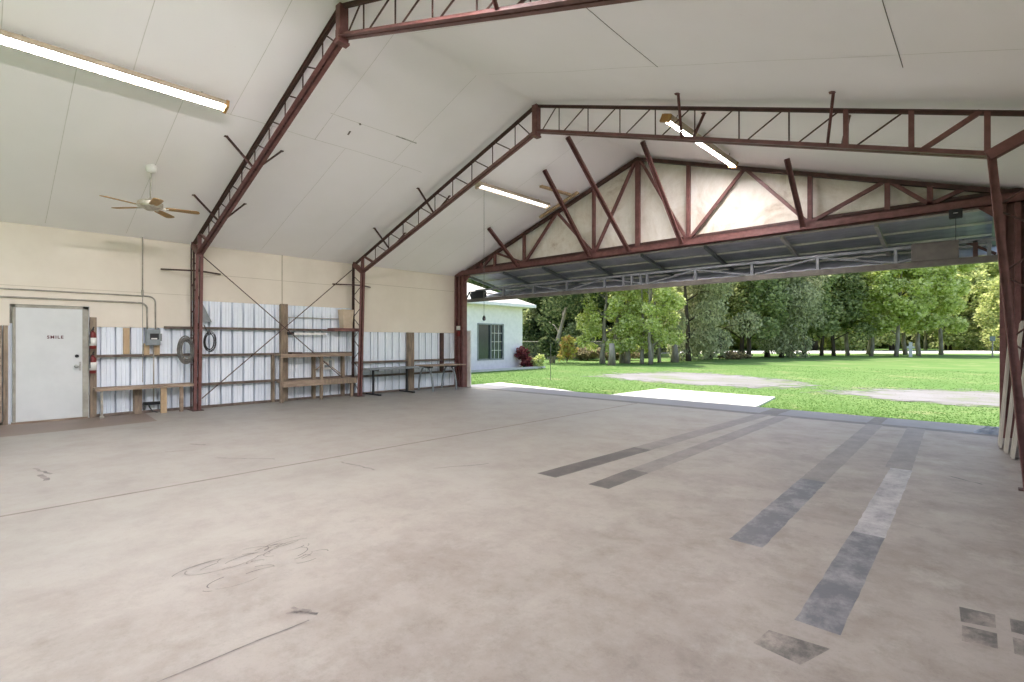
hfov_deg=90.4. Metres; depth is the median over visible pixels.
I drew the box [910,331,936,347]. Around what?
shrub
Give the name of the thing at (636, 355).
dry shrub
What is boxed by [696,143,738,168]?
tube light
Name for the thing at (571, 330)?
shrub
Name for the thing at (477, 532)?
floor
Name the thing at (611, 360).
tree stump
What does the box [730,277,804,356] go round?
oak tree
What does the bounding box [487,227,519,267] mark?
brace
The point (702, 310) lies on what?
tree
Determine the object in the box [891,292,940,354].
poplar tree
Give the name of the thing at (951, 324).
poplar tree
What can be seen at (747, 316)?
tree
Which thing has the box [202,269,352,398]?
rod
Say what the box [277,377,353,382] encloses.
shelf
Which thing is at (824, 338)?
tree
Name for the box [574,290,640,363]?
broadleaf tree
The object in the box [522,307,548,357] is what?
shrub
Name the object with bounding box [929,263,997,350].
shrubby tree
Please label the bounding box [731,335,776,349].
shrubby tree
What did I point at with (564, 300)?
leaning tree
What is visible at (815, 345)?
oak tree
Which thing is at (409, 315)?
wall
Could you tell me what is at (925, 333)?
poplar tree
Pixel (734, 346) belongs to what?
shrub
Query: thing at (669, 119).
tube light
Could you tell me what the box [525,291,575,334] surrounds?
evergreen tree
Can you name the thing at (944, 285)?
poplar tree
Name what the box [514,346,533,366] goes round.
shrub
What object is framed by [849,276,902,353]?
poplar tree
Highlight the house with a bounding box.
[467,283,535,369]
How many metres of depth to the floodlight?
7.88 m
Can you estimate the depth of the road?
65.38 m
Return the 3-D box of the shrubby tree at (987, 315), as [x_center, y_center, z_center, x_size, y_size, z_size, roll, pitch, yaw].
[74.469,-4.223,75.796,9.498,13.104,10.036,0,0,19]
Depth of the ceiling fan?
8.37 m
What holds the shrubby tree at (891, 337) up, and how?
on the ground at (963, 363)
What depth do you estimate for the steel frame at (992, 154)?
6.07 m
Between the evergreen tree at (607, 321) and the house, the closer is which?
the house
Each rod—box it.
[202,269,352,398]
[204,257,348,383]
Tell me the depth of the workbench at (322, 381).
12.51 m
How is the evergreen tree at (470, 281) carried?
on the ground at (963, 363)
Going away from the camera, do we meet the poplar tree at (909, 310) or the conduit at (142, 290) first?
the conduit at (142, 290)
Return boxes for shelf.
[276,353,351,355]
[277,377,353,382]
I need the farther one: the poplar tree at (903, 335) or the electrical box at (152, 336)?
the poplar tree at (903, 335)
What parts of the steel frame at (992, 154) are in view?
ridge plate, ridge post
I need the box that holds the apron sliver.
[488,382,573,391]
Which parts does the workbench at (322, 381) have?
leg, rail, leg, rail, leg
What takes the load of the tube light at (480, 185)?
hanging from the ceiling
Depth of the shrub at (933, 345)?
100.23 m
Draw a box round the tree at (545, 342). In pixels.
[537,336,560,361]
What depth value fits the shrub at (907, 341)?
104.65 m
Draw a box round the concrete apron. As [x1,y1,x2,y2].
[611,388,774,406]
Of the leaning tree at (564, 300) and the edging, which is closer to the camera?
the edging
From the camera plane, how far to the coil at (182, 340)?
10.47 m
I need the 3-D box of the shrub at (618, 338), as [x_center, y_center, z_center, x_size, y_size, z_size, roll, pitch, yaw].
[11.091,-0.198,45.730,3.511,3.945,4.131,0,0,13]
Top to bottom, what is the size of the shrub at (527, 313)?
4.909 m
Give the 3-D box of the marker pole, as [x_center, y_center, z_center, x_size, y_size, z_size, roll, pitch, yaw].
[1.478,0.825,19.434,0.024,1.350,0.021,0,0,43]
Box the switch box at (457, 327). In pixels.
[456,326,459,335]
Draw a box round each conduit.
[0,288,155,328]
[0,296,147,328]
[141,237,143,381]
[153,345,153,401]
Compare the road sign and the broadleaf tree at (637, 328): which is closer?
the broadleaf tree at (637, 328)
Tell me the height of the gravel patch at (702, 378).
0.001 m
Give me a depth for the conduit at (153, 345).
10.30 m
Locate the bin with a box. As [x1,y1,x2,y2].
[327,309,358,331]
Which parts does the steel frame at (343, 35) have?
knee post, ridge post, ridge plate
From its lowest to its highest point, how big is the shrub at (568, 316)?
4.759 m
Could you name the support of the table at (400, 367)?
on the floor
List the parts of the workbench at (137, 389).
leg, leg, rail, leg, leg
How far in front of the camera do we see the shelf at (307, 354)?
12.60 m
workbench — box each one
[93,382,193,418]
[276,353,356,402]
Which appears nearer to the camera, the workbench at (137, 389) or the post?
the workbench at (137, 389)
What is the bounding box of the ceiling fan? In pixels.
[99,164,199,217]
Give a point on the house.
(495, 340)
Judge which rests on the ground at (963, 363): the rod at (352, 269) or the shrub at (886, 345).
the shrub at (886, 345)
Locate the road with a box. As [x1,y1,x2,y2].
[661,351,999,353]
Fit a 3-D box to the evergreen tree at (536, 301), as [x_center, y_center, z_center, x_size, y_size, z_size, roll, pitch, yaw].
[3.494,-3.456,45.055,5.705,10.164,5.678,0,0,-44]
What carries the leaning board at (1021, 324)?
on the floor
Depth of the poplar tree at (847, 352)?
52.74 m
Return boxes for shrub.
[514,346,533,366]
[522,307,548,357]
[522,308,546,356]
[530,354,544,366]
[538,316,577,357]
[557,335,578,361]
[560,321,594,347]
[569,346,607,359]
[605,352,639,359]
[618,338,654,357]
[714,336,739,349]
[715,350,752,358]
[877,340,888,347]
[906,332,923,347]
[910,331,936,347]
[927,335,943,348]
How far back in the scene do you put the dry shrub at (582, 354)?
38.70 m
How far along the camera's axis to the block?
12.41 m
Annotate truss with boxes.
[454,157,1023,437]
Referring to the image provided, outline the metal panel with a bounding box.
[467,331,470,386]
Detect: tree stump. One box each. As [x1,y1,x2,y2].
[608,343,615,364]
[670,344,678,361]
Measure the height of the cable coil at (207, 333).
0.587 m
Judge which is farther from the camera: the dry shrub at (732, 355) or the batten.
the dry shrub at (732, 355)
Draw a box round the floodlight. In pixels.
[949,208,962,241]
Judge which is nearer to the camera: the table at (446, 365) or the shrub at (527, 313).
the table at (446, 365)
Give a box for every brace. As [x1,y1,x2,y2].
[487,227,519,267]
[542,169,590,257]
[566,136,630,252]
[640,140,683,244]
[784,158,805,228]
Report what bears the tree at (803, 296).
on the ground at (963, 363)
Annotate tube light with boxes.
[0,29,229,113]
[475,181,550,209]
[660,113,702,136]
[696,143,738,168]
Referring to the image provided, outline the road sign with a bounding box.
[990,336,994,356]
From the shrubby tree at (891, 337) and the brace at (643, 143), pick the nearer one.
the brace at (643, 143)
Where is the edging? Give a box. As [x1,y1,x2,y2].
[471,366,544,371]
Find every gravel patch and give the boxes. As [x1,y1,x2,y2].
[583,372,827,388]
[803,387,999,407]
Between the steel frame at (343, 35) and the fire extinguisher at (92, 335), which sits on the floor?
the steel frame at (343, 35)
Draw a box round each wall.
[0,221,454,424]
[483,162,976,264]
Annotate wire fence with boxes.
[522,341,713,359]
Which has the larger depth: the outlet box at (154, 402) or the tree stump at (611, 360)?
the tree stump at (611, 360)
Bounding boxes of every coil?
[177,332,194,363]
[203,325,216,351]
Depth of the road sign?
47.91 m
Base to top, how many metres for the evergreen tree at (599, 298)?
10.673 m
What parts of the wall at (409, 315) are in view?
tan panel, tan panel, wall post, wall post, wall post, tan panel, wall post, tan panel, wall post, wall post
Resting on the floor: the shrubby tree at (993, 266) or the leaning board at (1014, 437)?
the leaning board at (1014, 437)
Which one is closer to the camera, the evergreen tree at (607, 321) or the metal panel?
the metal panel
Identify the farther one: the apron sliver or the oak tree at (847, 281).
the oak tree at (847, 281)
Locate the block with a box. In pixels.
[539,185,571,195]
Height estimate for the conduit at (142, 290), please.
2.930 m
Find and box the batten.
[287,332,325,334]
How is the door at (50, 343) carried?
in the wall at (409, 315)
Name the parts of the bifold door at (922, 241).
truss post, truss post, rail, truss rail, hinge rail, truss post, truss post, truss post, plate, truss post, truss post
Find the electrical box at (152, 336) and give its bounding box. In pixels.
[145,329,161,344]
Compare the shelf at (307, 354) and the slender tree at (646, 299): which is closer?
the shelf at (307, 354)
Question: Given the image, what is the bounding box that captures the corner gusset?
[203,305,211,321]
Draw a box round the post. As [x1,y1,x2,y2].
[907,342,913,356]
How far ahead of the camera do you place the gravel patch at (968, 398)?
13.91 m
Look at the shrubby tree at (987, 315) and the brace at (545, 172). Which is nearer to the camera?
the brace at (545, 172)
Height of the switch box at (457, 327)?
0.320 m
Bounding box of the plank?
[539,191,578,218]
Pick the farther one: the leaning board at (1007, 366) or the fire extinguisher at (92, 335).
the fire extinguisher at (92, 335)
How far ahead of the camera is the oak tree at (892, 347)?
83.27 m
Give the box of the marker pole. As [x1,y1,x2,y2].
[550,345,550,379]
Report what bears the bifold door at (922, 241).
in the wall at (748, 203)
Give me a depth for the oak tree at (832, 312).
48.15 m
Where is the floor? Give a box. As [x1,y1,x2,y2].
[0,384,1023,681]
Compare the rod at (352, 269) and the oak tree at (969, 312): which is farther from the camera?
the oak tree at (969, 312)
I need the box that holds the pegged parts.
[323,358,333,369]
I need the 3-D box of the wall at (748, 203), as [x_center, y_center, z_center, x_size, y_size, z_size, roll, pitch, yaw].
[3.108,-3.193,11.978,12.670,2.226,0.140,0,0,43]
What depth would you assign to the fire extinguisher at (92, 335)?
9.52 m
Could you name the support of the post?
on the ground at (963, 363)
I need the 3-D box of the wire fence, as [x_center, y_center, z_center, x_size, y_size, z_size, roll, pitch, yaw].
[8.487,0.750,42.731,22.011,1.500,0.073,0,0,-23]
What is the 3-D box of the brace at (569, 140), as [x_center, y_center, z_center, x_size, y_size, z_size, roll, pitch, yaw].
[1.931,-3.125,11.109,2.204,2.148,0.098,0,0,-42]
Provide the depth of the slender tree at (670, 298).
32.30 m
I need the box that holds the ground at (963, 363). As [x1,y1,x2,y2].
[471,348,999,426]
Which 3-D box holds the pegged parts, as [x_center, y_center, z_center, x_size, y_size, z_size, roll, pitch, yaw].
[-4.725,0.600,12.981,0.060,0.300,0.400,0,0,43]
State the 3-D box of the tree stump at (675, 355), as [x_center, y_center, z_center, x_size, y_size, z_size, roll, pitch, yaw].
[11.546,0.874,36.034,0.600,1.290,0.611,0,0,43]
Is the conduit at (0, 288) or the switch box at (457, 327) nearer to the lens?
the conduit at (0, 288)
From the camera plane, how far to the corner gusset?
10.99 m
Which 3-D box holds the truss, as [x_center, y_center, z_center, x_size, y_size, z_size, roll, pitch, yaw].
[2.944,-1.413,11.831,12.937,5.726,0.200,0,0,43]
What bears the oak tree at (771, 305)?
on the ground at (963, 363)
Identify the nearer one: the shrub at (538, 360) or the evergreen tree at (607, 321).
the shrub at (538, 360)
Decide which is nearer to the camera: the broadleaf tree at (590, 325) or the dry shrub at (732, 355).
the broadleaf tree at (590, 325)
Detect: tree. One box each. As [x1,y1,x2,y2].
[467,276,495,291]
[519,291,581,357]
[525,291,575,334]
[535,288,615,362]
[537,336,560,361]
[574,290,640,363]
[578,294,605,340]
[582,293,625,339]
[606,287,652,363]
[623,287,686,364]
[632,287,679,361]
[639,296,669,355]
[652,277,735,360]
[673,282,761,359]
[702,273,792,357]
[705,316,730,349]
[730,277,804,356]
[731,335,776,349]
[753,270,831,357]
[788,267,845,355]
[795,265,876,355]
[811,331,830,349]
[818,338,840,348]
[824,327,911,350]
[829,265,868,354]
[836,262,909,355]
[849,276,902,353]
[854,267,932,355]
[875,292,906,349]
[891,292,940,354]
[892,265,962,355]
[902,263,979,354]
[920,282,975,349]
[921,330,927,349]
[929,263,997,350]
[936,262,999,349]
[971,276,999,350]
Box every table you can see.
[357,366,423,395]
[415,363,465,391]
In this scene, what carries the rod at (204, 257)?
attached to the steel frame at (343, 35)
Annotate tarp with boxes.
[974,426,998,434]
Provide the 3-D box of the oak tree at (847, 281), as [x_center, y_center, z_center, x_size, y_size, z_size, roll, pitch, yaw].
[32.722,-3.562,52.218,7.557,10.164,6.902,0,0,29]
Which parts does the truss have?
gusset plate, gusset plate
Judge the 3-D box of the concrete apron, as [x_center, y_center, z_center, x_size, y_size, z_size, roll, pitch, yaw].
[4.929,1.505,13.500,3.750,0.090,2.650,0,0,43]
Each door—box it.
[9,304,88,424]
[467,209,997,302]
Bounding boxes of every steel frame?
[161,0,641,410]
[332,91,1023,490]
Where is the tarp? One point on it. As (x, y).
(986, 430)
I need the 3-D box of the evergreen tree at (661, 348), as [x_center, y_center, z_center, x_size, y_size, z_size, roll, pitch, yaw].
[13.869,-3.952,52.953,6.246,11.181,6.276,0,0,-37]
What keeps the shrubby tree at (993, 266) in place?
on the ground at (963, 363)
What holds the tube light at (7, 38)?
hanging from the ceiling
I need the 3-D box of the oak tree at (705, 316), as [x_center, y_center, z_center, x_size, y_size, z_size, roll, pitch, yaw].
[34.526,-6.203,84.373,11.270,15.467,11.767,0,0,14]
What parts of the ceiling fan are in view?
fan blade, fan blade, motor, fan blade, fan blade, fan blade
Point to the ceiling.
(392, 116)
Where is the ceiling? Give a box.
[0,0,1023,275]
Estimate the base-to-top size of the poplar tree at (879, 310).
14.782 m
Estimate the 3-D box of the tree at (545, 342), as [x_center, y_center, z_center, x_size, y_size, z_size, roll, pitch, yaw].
[2.420,0.547,33.232,1.418,1.916,1.531,0,0,43]
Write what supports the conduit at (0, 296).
attached to the wall at (409, 315)
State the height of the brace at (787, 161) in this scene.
1.149 m
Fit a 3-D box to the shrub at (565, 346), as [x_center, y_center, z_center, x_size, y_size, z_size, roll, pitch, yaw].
[3.858,0.522,35.148,1.479,1.966,1.783,0,0,24]
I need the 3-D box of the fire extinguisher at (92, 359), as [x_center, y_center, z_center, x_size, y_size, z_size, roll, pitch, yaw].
[-7.885,0.402,9.552,0.192,0.416,0.112,0,0,43]
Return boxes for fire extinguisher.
[89,327,95,348]
[89,351,95,373]
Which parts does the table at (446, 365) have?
arched leg, arched leg, arched leg, arched leg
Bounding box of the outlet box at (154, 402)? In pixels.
[143,401,159,411]
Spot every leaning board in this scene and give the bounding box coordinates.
[998,347,1009,447]
[1004,321,1023,453]
[1010,362,1023,458]

